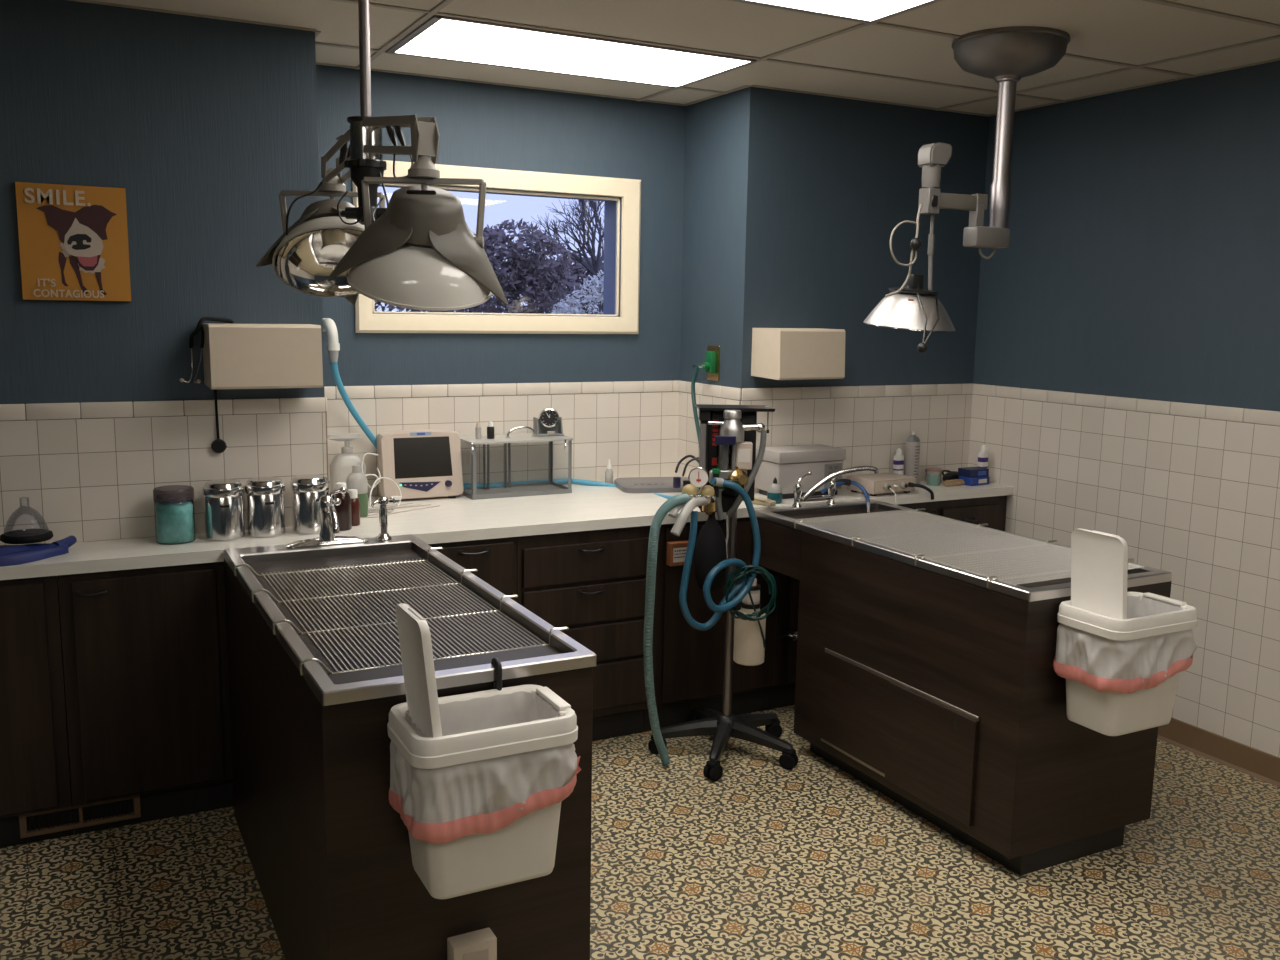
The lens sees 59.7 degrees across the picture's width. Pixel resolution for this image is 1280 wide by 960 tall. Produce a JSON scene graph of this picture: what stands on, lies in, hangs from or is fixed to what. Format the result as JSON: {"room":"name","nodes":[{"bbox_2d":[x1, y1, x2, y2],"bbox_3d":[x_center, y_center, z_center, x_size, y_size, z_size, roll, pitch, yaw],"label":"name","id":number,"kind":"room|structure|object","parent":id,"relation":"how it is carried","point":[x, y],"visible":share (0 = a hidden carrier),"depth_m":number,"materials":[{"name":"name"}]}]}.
{"room":"veterinary treatment room","nodes":[
{"label":"veterinary treatment room","id":0,"kind":"room"},
{"bbox_2d":[0,0,324,798],"bbox_3d":[-2.692,-0.187,3.462,3.229,2.566,0.684,-4,10,-27],"label":"wall","id":1,"kind":"structure","parent":0,"point":[203,123],"depth_m":3.56,"materials":[{"name":"blue paint"}]},
{"bbox_2d":[15,182,131,301],"bbox_3d":[-1.755,-0.735,3.461,0.304,0.352,0.027,-4,10,-27],"label":"picture","id":2,"kind":"object","parent":1,"relation":"attached to","point":[74,244],"visible":1,"depth_m":3.45,"materials":[{"name":"orange paper"}]},
{"bbox_2d":[0,397,324,420],"bbox_3d":[-2.487,-0.176,3.177,3.128,0.051,0.009,-4,10,-27],"label":"trim","id":3,"kind":"structure","parent":1,"relation":"attached to","point":[40,411],"depth_m":3.64,"materials":[{"name":"beige tile"}]},
{"bbox_2d":[0,412,326,544],"bbox_3d":[-2.492,0.046,3.212,3.129,0.398,0.006,-4,10,-27],"label":"tile backsplash","id":4,"kind":"structure","parent":1,"relation":"attached to","point":[89,479],"depth_m":3.64,"materials":[{"name":"beige tile"}]},
{"bbox_2d":[202,323,322,389],"bbox_3d":[-1.248,-0.409,3.688,0.348,0.209,0.193,-4,10,-27],"label":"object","id":5,"kind":"object","parent":1,"relation":"attached to","point":[235,356],"visible":0.99,"depth_m":3.60,"materials":[{"name":"beige plastic"}]},
{"bbox_2d":[180,317,233,452],"bbox_3d":[-1.419,-0.308,3.671,0.051,0.453,0.196,5,10,27],"label":"stethoscope","id":6,"kind":"object","parent":5,"relation":"hanging from","point":[218,445],"visible":0.97,"depth_m":3.65,"materials":[{"name":"black rubber"}]},
{"bbox_2d":[325,412,327,478],"bbox_3d":[-1.225,-0.079,4.164,0.006,0.398,0.524,-4,10,-27],"label":"trim","id":7,"kind":"structure","parent":1,"relation":"attached to","point":[325,412],"depth_m":3.92,"materials":[{"name":"beige tile"}]},
{"bbox_2d":[69,0,1279,116],"bbox_3d":[0.267,-1.062,1.045,6.153,0.004,7.084,-4,10,-27],"label":"trim","id":8,"kind":"structure","parent":1,"relation":"attached to","point":[317,33],"depth_m":4.46,"materials":[{"name":"metal"}]},
{"bbox_2d":[315,0,1279,110],"bbox_3d":[0.267,-1.061,1.045,6.153,0.006,7.084,-4,10,-27],"label":"grid","id":9,"kind":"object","parent":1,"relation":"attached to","point":[435,11],"depth_m":3.81,"materials":[{"name":"metal"}]},
{"bbox_2d":[316,64,685,398],"bbox_3d":[-0.619,-0.362,4.829,1.924,2.566,0.160,-4,10,-27],"label":"wall","id":10,"kind":"structure","parent":0,"point":[482,125],"depth_m":4.71,"materials":[{"name":"blue paint"}]},
{"bbox_2d":[352,160,640,333],"bbox_3d":[-0.598,-0.963,4.732,1.263,0.673,0.189,-4,10,-27],"label":"window","id":11,"kind":"structure","parent":10,"relation":"in","point":[629,190],"depth_m":4.76,"materials":[{"name":"beige wood"}]},
{"bbox_2d":[322,318,672,498],"bbox_3d":[-0.473,-0.272,4.531,1.488,0.743,0.809,3,9,11],"label":"pipe","id":12,"kind":"object","parent":10,"relation":"attached to","point":[329,326],"visible":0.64,"depth_m":4.35,"materials":[{"name":"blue plastic"}]},
{"bbox_2d":[324,380,678,398],"bbox_3d":[-0.579,-0.386,4.750,1.722,0.051,0.009,-4,10,-27],"label":"trim","id":13,"kind":"structure","parent":10,"relation":"attached to","point":[385,391],"depth_m":4.73,"materials":[{"name":"beige tile"}]},
{"bbox_2d":[327,392,678,495],"bbox_3d":[-0.583,-0.164,4.785,1.724,0.398,0.006,-4,10,-27],"label":"tile backsplash","id":14,"kind":"structure","parent":10,"relation":"attached to","point":[637,431],"depth_m":4.86,"materials":[{"name":"beige tile"}]},
{"bbox_2d":[0,705,1279,959],"bbox_3d":[0.225,1.511,1.441,6.153,0.080,7.084,-4,10,-27],"label":"floor","id":15,"kind":"structure","parent":0,"point":[764,860],"depth_m":3.29,"materials":[{"name":"plastic"}]},
{"bbox_2d":[0,576,73,847],"bbox_3d":[-2.124,0.707,3.335,0.720,0.854,0.315,-4,10,-27],"label":"base cabinet","id":16,"kind":"object","parent":15,"relation":"on","point":[34,747],"visible":0.79,"depth_m":3.34,"materials":[{"name":"brown wood"}]},
{"bbox_2d":[58,562,233,834],"bbox_3d":[-1.569,0.672,3.623,0.528,0.854,0.315,-4,10,-27],"label":"base cabinet","id":17,"kind":"object","parent":15,"relation":"on","point":[145,650],"visible":0.96,"depth_m":3.49,"materials":[{"name":"brown wood"}]},
{"bbox_2d":[19,795,140,837],"bbox_3d":[-1.755,1.051,3.502,0.340,0.078,0.022,-4,10,-27],"label":"floor register","id":18,"kind":"object","parent":17,"relation":"attached to","point":[24,832],"visible":0.98,"depth_m":3.49,"materials":[{"name":"brown metal"}]},
{"bbox_2d":[224,534,596,959],"bbox_3d":[-0.710,0.742,3.089,0.636,0.908,1.469,-4,10,-27],"label":"table","id":19,"kind":"object","parent":15,"relation":"on","point":[329,853],"depth_m":2.58,"materials":[{"name":"brown wood"}]},
{"bbox_2d":[286,487,367,547],"bbox_3d":[-0.976,0.128,3.536,0.262,0.183,0.213,-4,10,-27],"label":"tap","id":20,"kind":"object","parent":19,"relation":"on","point":[329,519],"visible":1,"depth_m":3.59,"materials":[{"name":"silver metal"}]},
{"bbox_2d":[370,496,394,540],"bbox_3d":[-0.851,0.127,3.693,0.058,0.142,0.066,4,9,20],"label":"handset","id":21,"kind":"object","parent":19,"relation":"on","point":[382,501],"visible":1,"depth_m":3.69,"materials":[{"name":"silver metal"}]},
{"bbox_2d":[241,542,574,652],"bbox_3d":[-0.691,0.354,2.998,0.543,0.081,1.320,-4,10,-27],"label":"basin","id":22,"kind":"object","parent":19,"relation":"in","point":[267,562],"depth_m":3.06,"materials":[{"name":"silver metal"}]},
{"bbox_2d":[447,928,496,959],"bbox_3d":[-0.371,1.069,2.467,0.100,0.122,0.053,-4,10,-27],"label":"outlet box","id":23,"kind":"object","parent":19,"relation":"attached to","point":[481,944],"visible":1,"depth_m":2.45,"materials":[{"name":"beige plastic"}]},
{"bbox_2d":[387,603,577,898],"bbox_3d":[-0.330,0.530,2.306,0.352,0.578,0.268,-4,10,-27],"label":"waste bin","id":24,"kind":"object","parent":19,"relation":"attached to","point":[523,850],"visible":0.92,"depth_m":2.22,"materials":[{"name":"white plastic"}]},
{"bbox_2d":[389,691,581,842],"bbox_3d":[-0.311,0.638,2.307,0.380,0.325,0.240,-4,10,-27],"label":"liner","id":25,"kind":"object","parent":24,"relation":"in","point":[446,804],"visible":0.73,"depth_m":2.21,"materials":[{"name":"white plastic"}]},
{"bbox_2d":[428,537,516,601],"bbox_3d":[-0.918,0.631,3.960,0.936,0.854,0.315,-4,10,-27],"label":"base cabinet","id":26,"kind":"object","parent":15,"relation":"on","point":[495,560],"visible":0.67,"depth_m":3.96,"materials":[{"name":"brown wood"}]},
{"bbox_2d":[517,525,650,740],"bbox_3d":[-0.375,0.552,4.534,0.560,0.854,0.839,-4,10,-27],"label":"base cabinet","id":27,"kind":"object","parent":15,"relation":"on","point":[592,583],"visible":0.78,"depth_m":4.20,"materials":[{"name":"brown wood"}]},
{"bbox_2d":[644,517,781,731],"bbox_3d":[0.256,0.555,4.582,0.598,0.854,0.290,-4,10,-27],"label":"base cabinet","id":28,"kind":"object","parent":15,"relation":"on","point":[688,662],"visible":0.55,"depth_m":4.44,"materials":[{"name":"brown wood"}]},
{"bbox_2d":[666,540,691,565],"bbox_3d":[0.152,0.282,4.295,0.095,0.090,0.037,-4,10,-27],"label":"box","id":29,"kind":"object","parent":28,"relation":"attached to","point":[676,550],"visible":0.68,"depth_m":4.27,"materials":[{"name":"orange cardboard"}]},
{"bbox_2d":[674,549,686,557],"bbox_3d":[0.165,0.282,4.281,0.074,0.030,0.001,-4,10,-27],"label":"print","id":30,"kind":"object","parent":29,"relation":"attached to","point":[678,553],"depth_m":4.28},
{"bbox_2d":[779,628,797,640],"bbox_3d":[0.602,0.630,4.543,0.081,0.052,0.119,-4,10,-27],"label":"knob","id":31,"kind":"object","parent":28,"relation":"attached to","point":[793,635],"visible":0.67,"depth_m":4.52,"materials":[{"name":"silver metal"}]},
{"bbox_2d":[643,404,797,780],"bbox_3d":[0.312,0.390,4.105,0.573,1.328,0.661,1,9,3],"label":"machine","id":32,"kind":"object","parent":15,"relation":"on","point":[725,475],"visible":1,"depth_m":3.97,"materials":[{"name":"black plastic"}]},
{"bbox_2d":[695,404,774,411],"bbox_3d":[0.343,-0.264,4.054,0.270,0.012,0.194,1,9,-2],"label":"shelf","id":33,"kind":"object","parent":32,"relation":"attached to","point":[702,407],"depth_m":3.97,"materials":[{"name":"grey metal"}]},
{"bbox_2d":[736,441,752,469],"bbox_3d":[0.369,-0.087,3.973,0.059,0.098,0.039,1,9,-2],"label":"canister","id":34,"kind":"object","parent":32,"relation":"on","point":[744,449],"depth_m":3.95,"materials":[{"name":"white plastic"}]},
{"bbox_2d":[735,578,759,608],"bbox_3d":[0.390,0.414,4.138,0.088,0.105,0.126,-4,10,-27],"label":"canister","id":35,"kind":"object","parent":32,"relation":"on","point":[746,603],"depth_m":4.09,"materials":[{"name":"beige plastic"}]},
{"bbox_2d":[733,593,765,665],"bbox_3d":[0.408,0.545,4.138,0.116,0.267,0.116,-4,10,-27],"label":"canister","id":36,"kind":"object","parent":32,"relation":"on","point":[749,636],"depth_m":4.10,"materials":[{"name":"white plastic"}]},
{"bbox_2d":[769,495,1006,708],"bbox_3d":[1.076,0.505,4.994,1.236,0.854,0.315,-4,10,-27],"label":"base cabinet","id":37,"kind":"object","parent":15,"relation":"on","point":[991,511],"visible":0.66,"depth_m":4.75,"materials":[{"name":"brown wood"}]},
{"bbox_2d":[0,479,1012,579],"bbox_3d":[-1.206,0.150,4.028,6.146,0.064,0.843,-4,10,-27],"label":"countertop","id":38,"kind":"structure","parent":37,"relation":"on","point":[587,508],"depth_m":4.10,"materials":[{"name":"white laminate"}]},
{"bbox_2d":[0,535,76,566],"bbox_3d":[-1.924,0.238,3.306,0.479,0.082,0.204,-5,10,-33],"label":"gloves","id":39,"kind":"object","parent":38,"relation":"on","point":[9,554],"visible":1,"depth_m":3.33,"materials":[{"name":"blue rubber"}]},
{"bbox_2d":[0,497,52,543],"bbox_3d":[-1.867,0.118,3.388,0.144,0.130,0.144,-4,10,-27],"label":"mask","id":40,"kind":"object","parent":39,"relation":"on","point":[22,536],"visible":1,"depth_m":3.40,"materials":[{"name":"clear plastic"}]},
{"bbox_2d":[153,485,195,544],"bbox_3d":[-1.512,0.112,3.624,0.123,0.178,0.123,-4,10,-27],"label":"jar","id":41,"kind":"object","parent":38,"relation":"on","point":[173,504],"visible":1,"depth_m":3.58,"materials":[{"name":"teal glass"}]},
{"bbox_2d":[202,479,244,540],"bbox_3d":[-1.375,0.098,3.688,0.131,0.190,0.131,-3,9,-22],"label":"steel canister","id":42,"kind":"object","parent":38,"relation":"on","point":[223,498],"visible":1,"depth_m":3.64,"materials":[{"name":"silver metal"}]},
{"bbox_2d":[244,477,285,537],"bbox_3d":[-1.260,0.090,3.752,0.131,0.190,0.131,-4,10,-30],"label":"steel canister","id":43,"kind":"object","parent":38,"relation":"on","point":[265,497],"visible":1,"depth_m":3.70,"materials":[{"name":"silver metal"}]},
{"bbox_2d":[290,474,329,533],"bbox_3d":[-1.130,0.081,3.822,0.131,0.190,0.131,9,12,42],"label":"steel canister","id":44,"kind":"object","parent":38,"relation":"on","point":[307,490],"visible":0.91,"depth_m":3.77,"materials":[{"name":"silver metal"}]},
{"bbox_2d":[332,482,351,530],"bbox_3d":[-1.034,0.091,3.862,0.068,0.163,0.068,-4,10,-27],"label":"bottle","id":45,"kind":"object","parent":38,"relation":"on","point":[344,511],"visible":0.56,"depth_m":3.84,"materials":[{"name":"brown glass"}]},
{"bbox_2d":[327,433,365,496],"bbox_3d":[-1.150,-0.043,4.344,0.153,0.276,0.100,-4,10,-27],"label":"jug","id":46,"kind":"object","parent":38,"relation":"on","point":[341,464],"visible":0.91,"depth_m":4.30,"materials":[{"name":"white plastic"}]},
{"bbox_2d":[348,489,359,525],"bbox_3d":[-1.015,0.097,3.942,0.048,0.127,0.048,-4,10,-27],"label":"bottle","id":47,"kind":"object","parent":38,"relation":"on","point":[355,503],"visible":0.66,"depth_m":3.92,"materials":[{"name":"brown plastic"}]},
{"bbox_2d":[346,465,367,516],"bbox_3d":[-1.040,0.041,4.096,0.076,0.190,0.076,-4,10,-27],"label":"soap bottle","id":48,"kind":"object","parent":38,"relation":"on","point":[357,480],"visible":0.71,"depth_m":4.07,"materials":[{"name":"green plastic"}]},
{"bbox_2d":[360,453,439,517],"bbox_3d":[-0.948,0.018,4.197,0.293,0.204,0.323,2,9,9],"label":"lead","id":49,"kind":"object","parent":38,"relation":"on","point":[390,507],"visible":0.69,"depth_m":4.22,"materials":[{"name":"white plastic"}]},
{"bbox_2d":[376,429,463,501],"bbox_3d":[-0.898,-0.066,4.522,0.334,0.276,0.170,-4,10,-27],"label":"patient monitor","id":50,"kind":"object","parent":38,"relation":"on","point":[423,463],"visible":0.95,"depth_m":4.46,"materials":[{"name":"beige plastic"}]},
{"bbox_2d":[460,426,572,499],"bbox_3d":[-0.527,-0.086,4.669,0.446,0.281,0.234,-4,10,-27],"label":"chamber","id":51,"kind":"object","parent":38,"relation":"on","point":[550,487],"visible":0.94,"depth_m":4.68,"materials":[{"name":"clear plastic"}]},
{"bbox_2d":[475,422,480,438],"bbox_3d":[-0.662,-0.202,4.565,0.024,0.068,0.024,-4,10,-27],"label":"vial","id":52,"kind":"object","parent":51,"relation":"on","point":[478,425],"visible":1,"depth_m":4.56,"materials":[{"name":"white plastic"}]},
{"bbox_2d":[487,421,493,438],"bbox_3d":[-0.615,-0.205,4.590,0.031,0.070,0.031,-4,10,-27],"label":"vial","id":53,"kind":"object","parent":51,"relation":"on","point":[490,429],"visible":1,"depth_m":4.58,"materials":[{"name":"black glass"}]},
{"bbox_2d":[533,408,563,436],"bbox_3d":[-0.387,-0.247,4.722,0.124,0.120,0.067,-4,10,-27],"label":"desk clock","id":54,"kind":"object","parent":51,"relation":"on","point":[548,423],"visible":0.99,"depth_m":4.70,"materials":[{"name":"grey metal"}]},
{"bbox_2d":[605,459,612,483],"bbox_3d":[-0.137,-0.036,4.950,0.037,0.112,0.037,-4,10,-27],"label":"spray bottle","id":55,"kind":"object","parent":38,"relation":"on","point":[608,473],"visible":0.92,"depth_m":4.94,"materials":[{"name":"white plastic"}]},
{"bbox_2d":[614,477,698,492],"bbox_3d":[0.081,0.019,4.885,0.360,0.030,0.270,-1,9,-13],"label":"tray","id":56,"kind":"object","parent":38,"relation":"on","point":[632,484],"visible":0.79,"depth_m":4.79,"materials":[{"name":"grey plastic"}]},
{"bbox_2d":[673,455,698,488],"bbox_3d":[0.246,-0.025,4.511,0.102,0.176,0.503,-2,9,-17],"label":"cables","id":57,"kind":"object","parent":38,"relation":"on","point":[676,480],"visible":0.7,"depth_m":4.68,"materials":[{"name":"black plastic"}]},
{"bbox_2d":[767,477,781,503],"bbox_3d":[0.550,0.041,4.548,0.062,0.104,0.062,-4,10,-27],"label":"soap bottle","id":58,"kind":"object","parent":38,"relation":"on","point":[774,492],"visible":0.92,"depth_m":4.53,"materials":[{"name":"white plastic"}]},
{"bbox_2d":[755,444,845,498],"bbox_3d":[0.680,-0.037,4.756,0.344,0.200,0.191,-4,10,-27],"label":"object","id":59,"kind":"object","parent":38,"relation":"on","point":[788,464],"visible":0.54,"depth_m":4.67,"materials":[{"name":"plastic"}]},
{"bbox_2d":[847,472,933,504],"bbox_3d":[1.087,0.062,4.846,0.285,0.150,0.251,-5,10,-32],"label":"dental scaler","id":60,"kind":"object","parent":38,"relation":"on","point":[886,482],"visible":0.97,"depth_m":4.80,"materials":[{"name":"beige plastic"}]},
{"bbox_2d":[893,448,903,474],"bbox_3d":[1.179,-0.062,5.086,0.047,0.165,0.035,-4,10,-27],"label":"lotion bottle","id":61,"kind":"object","parent":38,"relation":"on","point":[898,461],"visible":0.8,"depth_m":5.07,"materials":[{"name":"white plastic"}]},
{"bbox_2d":[904,431,919,483],"bbox_3d":[1.246,-0.102,5.104,0.066,0.242,0.067,-4,10,-27],"label":"aerosol can","id":62,"kind":"object","parent":38,"relation":"on","point":[912,446],"visible":0.91,"depth_m":5.08,"materials":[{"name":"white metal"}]},
{"bbox_2d":[926,471,940,485],"bbox_3d":[1.339,-0.006,5.089,0.062,0.060,0.062,-4,10,-27],"label":"tub","id":63,"kind":"object","parent":38,"relation":"on","point":[933,477],"visible":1,"depth_m":5.07,"materials":[{"name":"green plastic"}]},
{"bbox_2d":[925,467,941,482],"bbox_3d":[1.364,-0.022,5.179,0.076,0.064,0.076,-4,10,-27],"label":"tub","id":64,"kind":"object","parent":38,"relation":"on","point":[928,468],"visible":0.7,"depth_m":5.16,"materials":[{"name":"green plastic"}]},
{"bbox_2d":[941,470,958,480],"bbox_3d":[1.455,-0.021,5.178,0.150,0.050,0.071,-4,10,-27],"label":"hair clippers","id":65,"kind":"object","parent":38,"relation":"on","point":[951,475],"visible":0.73,"depth_m":5.14,"materials":[{"name":"black plastic"}]},
{"bbox_2d":[943,479,964,485],"bbox_3d":[1.433,0.012,5.084,0.110,0.024,0.032,-4,10,-31],"label":"brush","id":66,"kind":"object","parent":38,"relation":"on","point":[955,482],"visible":1,"depth_m":5.07,"materials":[{"name":"beige wood"}]},
{"bbox_2d":[959,476,988,485],"bbox_3d":[1.539,0.001,5.138,0.125,0.035,0.076,-5,10,-33],"label":"carton","id":67,"kind":"object","parent":38,"relation":"on","point":[975,481],"visible":0.84,"depth_m":5.10,"materials":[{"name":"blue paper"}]},
{"bbox_2d":[958,467,988,477],"bbox_3d":[1.538,-0.036,5.143,0.116,0.036,0.082,-4,10,-27],"label":"carton","id":68,"kind":"object","parent":67,"relation":"on","point":[970,472],"visible":1,"depth_m":5.11,"materials":[{"name":"blue cardboard"}]},
{"bbox_2d":[977,445,987,468],"bbox_3d":[1.589,-0.074,5.170,0.047,0.178,0.035,-4,10,-27],"label":"lotion bottle","id":69,"kind":"object","parent":68,"relation":"on","point":[983,455],"visible":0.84,"depth_m":5.15,"materials":[{"name":"white plastic"}]},
{"bbox_2d":[751,500,1171,875],"bbox_3d":[1.047,0.634,4.019,0.645,0.897,1.435,-4,10,-27],"label":"table","id":70,"kind":"object","parent":15,"relation":"on","point":[938,690],"depth_m":3.54,"materials":[{"name":"brown wood"}]},
{"bbox_2d":[792,466,878,507],"bbox_3d":[0.784,0.021,4.541,0.352,0.169,0.107,0,9,-7],"label":"tap","id":71,"kind":"object","parent":70,"relation":"on","point":[797,490],"visible":1,"depth_m":4.49,"materials":[{"name":"silver metal"}]},
{"bbox_2d":[821,479,870,511],"bbox_3d":[0.892,0.069,4.665,0.235,0.131,0.149,8,11,39],"label":"hose","id":72,"kind":"object","parent":70,"relation":"on","point":[840,482],"visible":0.87,"depth_m":4.70,"materials":[{"name":"blue plastic"}]},
{"bbox_2d":[773,504,1148,572],"bbox_3d":[1.058,0.260,3.953,0.538,0.106,1.330,-4,10,-27],"label":"basin","id":73,"kind":"object","parent":70,"relation":"in","point":[840,509],"depth_m":4.43,"materials":[{"name":"silver metal"}]},
{"bbox_2d":[1057,528,1197,735],"bbox_3d":[1.397,0.420,3.233,0.352,0.578,0.268,-4,10,-27],"label":"waste bin","id":74,"kind":"object","parent":70,"relation":"attached to","point":[1097,605],"visible":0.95,"depth_m":3.14,"materials":[{"name":"white plastic"}]},
{"bbox_2d":[1053,596,1196,692],"bbox_3d":[1.405,0.528,3.230,0.358,0.325,0.237,-4,10,-27],"label":"liner","id":75,"kind":"object","parent":74,"relation":"in","point":[1103,664],"visible":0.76,"depth_m":3.14,"materials":[{"name":"white plastic"}]},
{"bbox_2d":[92,0,1279,114],"bbox_3d":[0.254,-1.118,1.063,6.353,0.100,7.344,-4,10,-27],"label":"ceiling","id":76,"kind":"structure","parent":0,"point":[1134,32],"depth_m":3.67,"materials":[{"name":"white"}]},
{"bbox_2d":[256,0,507,310],"bbox_3d":[-0.630,-0.855,2.577,0.347,0.909,0.735,-6,11,-40],"label":"lamp","id":77,"kind":"object","parent":76,"relation":"hanging from","point":[420,251],"visible":1,"depth_m":2.41,"materials":[{"name":"grey metal"}]},
{"bbox_2d":[385,15,755,87],"bbox_3d":[-0.244,-1.521,3.999,1.195,0.009,0.586,-4,10,-27],"label":"recessed light","id":78,"kind":"object","parent":76,"relation":"in","point":[438,37],"visible":1,"depth_m":3.96,"materials":[{"name":"plastic"}]},
{"bbox_2d":[734,0,936,22],"bbox_3d":[0.320,-1.348,2.932,1.195,0.009,0.586,-4,10,-27],"label":"recessed light","id":79,"kind":"object","parent":76,"relation":"in","point":[868,11],"visible":1,"depth_m":3.29,"materials":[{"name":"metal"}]},
{"bbox_2d":[864,26,1069,352],"bbox_3d":[1.067,-0.939,3.666,0.731,1.018,0.374,-5,10,-33],"label":"lamp","id":80,"kind":"object","parent":76,"relation":"hanging from","point":[1005,55],"visible":1,"depth_m":3.60,"materials":[{"name":"grey metal"}]},
{"bbox_2d":[910,238,921,249],"bbox_3d":[0.869,-0.743,3.509,0.040,0.040,0.032,-4,10,-27],"label":"switch","id":81,"kind":"object","parent":80,"relation":"attached to","point":[915,243],"depth_m":3.50,"materials":[{"name":"grey metal"}]},
{"bbox_2d":[680,87,988,400],"bbox_3d":[0.887,-0.412,5.318,1.400,2.566,0.684,-4,10,-27],"label":"wall","id":82,"kind":"structure","parent":0,"point":[794,202],"depth_m":4.83,"materials":[{"name":"blue paint"}]},
{"bbox_2d":[696,345,719,380],"bbox_3d":[0.276,-0.508,4.846,0.105,0.152,0.100,-4,10,-27],"label":"outlet","id":83,"kind":"object","parent":82,"relation":"attached to","point":[711,366],"visible":0.97,"depth_m":4.84,"materials":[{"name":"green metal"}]},
{"bbox_2d":[691,364,699,444],"bbox_3d":[0.229,-0.240,4.429,0.041,0.399,0.864,1,9,0],"label":"hose","id":84,"kind":"object","parent":83,"relation":"attached to","point":[695,366],"visible":0.62,"depth_m":4.55,"materials":[{"name":"rubber"}]},
{"bbox_2d":[677,392,740,476],"bbox_3d":[0.298,-0.175,4.953,0.006,0.398,0.524,-4,10,-27],"label":"trim","id":85,"kind":"structure","parent":82,"relation":"attached to","point":[687,434],"depth_m":5.09,"materials":[{"name":"beige tile"}]},
{"bbox_2d":[679,380,740,399],"bbox_3d":[0.300,-0.397,4.918,0.009,0.051,0.523,-4,10,-27],"label":"trim","id":86,"kind":"structure","parent":82,"relation":"attached to","point":[733,393],"depth_m":4.88,"materials":[{"name":"beige tile"}]},
{"bbox_2d":[751,328,844,379],"bbox_3d":[0.663,-0.528,4.667,0.327,0.209,0.213,-4,10,-27],"label":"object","id":87,"kind":"object","parent":82,"relation":"attached to","point":[777,353],"visible":1,"depth_m":4.58,"materials":[{"name":"beige plastic"}]},
{"bbox_2d":[741,394,971,492],"bbox_3d":[1.000,-0.174,5.022,1.300,0.398,0.006,-4,10,-27],"label":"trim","id":88,"kind":"structure","parent":82,"relation":"attached to","point":[871,430],"depth_m":5.05,"materials":[{"name":"beige tile"}]},
{"bbox_2d":[741,383,972,399],"bbox_3d":[1.004,-0.396,4.986,1.299,0.051,0.009,-4,10,-27],"label":"trim","id":89,"kind":"structure","parent":82,"relation":"attached to","point":[927,389],"depth_m":4.95,"materials":[{"name":"beige tile"}]},
{"bbox_2d":[973,61,1279,425],"bbox_3d":[3.139,0.066,2.447,0.100,2.566,6.560,-4,10,-27],"label":"wall","id":90,"kind":"structure","parent":0,"point":[1141,260],"depth_m":4.41,"materials":[{"name":"blue paint"}]},
{"bbox_2d":[968,394,1279,757],"bbox_3d":[3.082,0.649,2.511,0.006,1.193,6.560,-4,10,-27],"label":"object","id":91,"kind":"structure","parent":90,"relation":"attached to","point":[1196,500],"depth_m":4.32,"materials":[{"name":"beige tile"}]},
{"bbox_2d":[972,384,1279,425],"bbox_3d":[3.091,0.034,2.416,0.009,0.051,6.559,-4,10,-27],"label":"trim","id":92,"kind":"structure","parent":90,"relation":"attached to","point":[1266,417],"depth_m":4.48,"materials":[{"name":"beige tile"}]},
{"bbox_2d":[1157,717,1279,786],"bbox_3d":[3.138,1.310,2.466,0.022,0.102,6.241,-4,10,-27],"label":"baseboard","id":93,"kind":"structure","parent":90,"relation":"attached to","point":[1256,763],"depth_m":4.23,"materials":[{"name":"brown wood"}]},
{"label":"outside","id":94,"kind":"structure","parent":0,"visible":0},
{"bbox_3d":[-10.632,-2.707,31.069,70.000,0.100,55.016,-4,10,-27],"label":"ground","id":95,"kind":"structure","parent":94,"visible":0},
{"bbox_2d":[374,251,603,313],"bbox_3d":[-4.652,-2.058,16.928,24.292,3.173,1.802,-4,10,-27],"label":"hedge","id":96,"kind":"object","parent":95,"relation":"on","point":[391,307],"visible":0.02,"depth_m":17.53,"materials":[{"name":"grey plant"}]},
{"bbox_2d":[423,218,582,313],"bbox_3d":[-1.894,-1.756,14.707,2.440,3.353,1.150,-4,10,-27],"label":"leafy tree","id":97,"kind":"object","parent":95,"relation":"on","point":[535,263],"visible":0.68,"depth_m":14.52,"materials":[{"name":"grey plant"}]},
{"bbox_2d":[524,199,603,313],"bbox_3d":[-0.748,-2.428,16.250,1.909,4.218,2.004,-4,10,-27],"label":"bare tree","id":98,"kind":"object","parent":95,"relation":"on","point":[594,268],"visible":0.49,"depth_m":16.14,"materials":[{"name":"grey plant"}]},
{"bbox_2d":[536,254,603,308],"bbox_3d":[-0.879,-2.016,17.495,1.784,3.050,1.070,-4,10,-27],"label":"leafy tree","id":99,"kind":"object","parent":95,"relation":"on","point":[573,268],"visible":0.1,"depth_m":17.10,"materials":[{"name":"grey plant"}]},
{"bbox_2d":[551,271,603,314],"bbox_3d":[-0.498,-0.794,11.041,0.918,2.604,0.618,-4,10,-27],"label":"bush","id":100,"kind":"object","parent":95,"relation":"on","point":[567,308],"visible":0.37,"depth_m":10.81,"materials":[{"name":"grey plant"}]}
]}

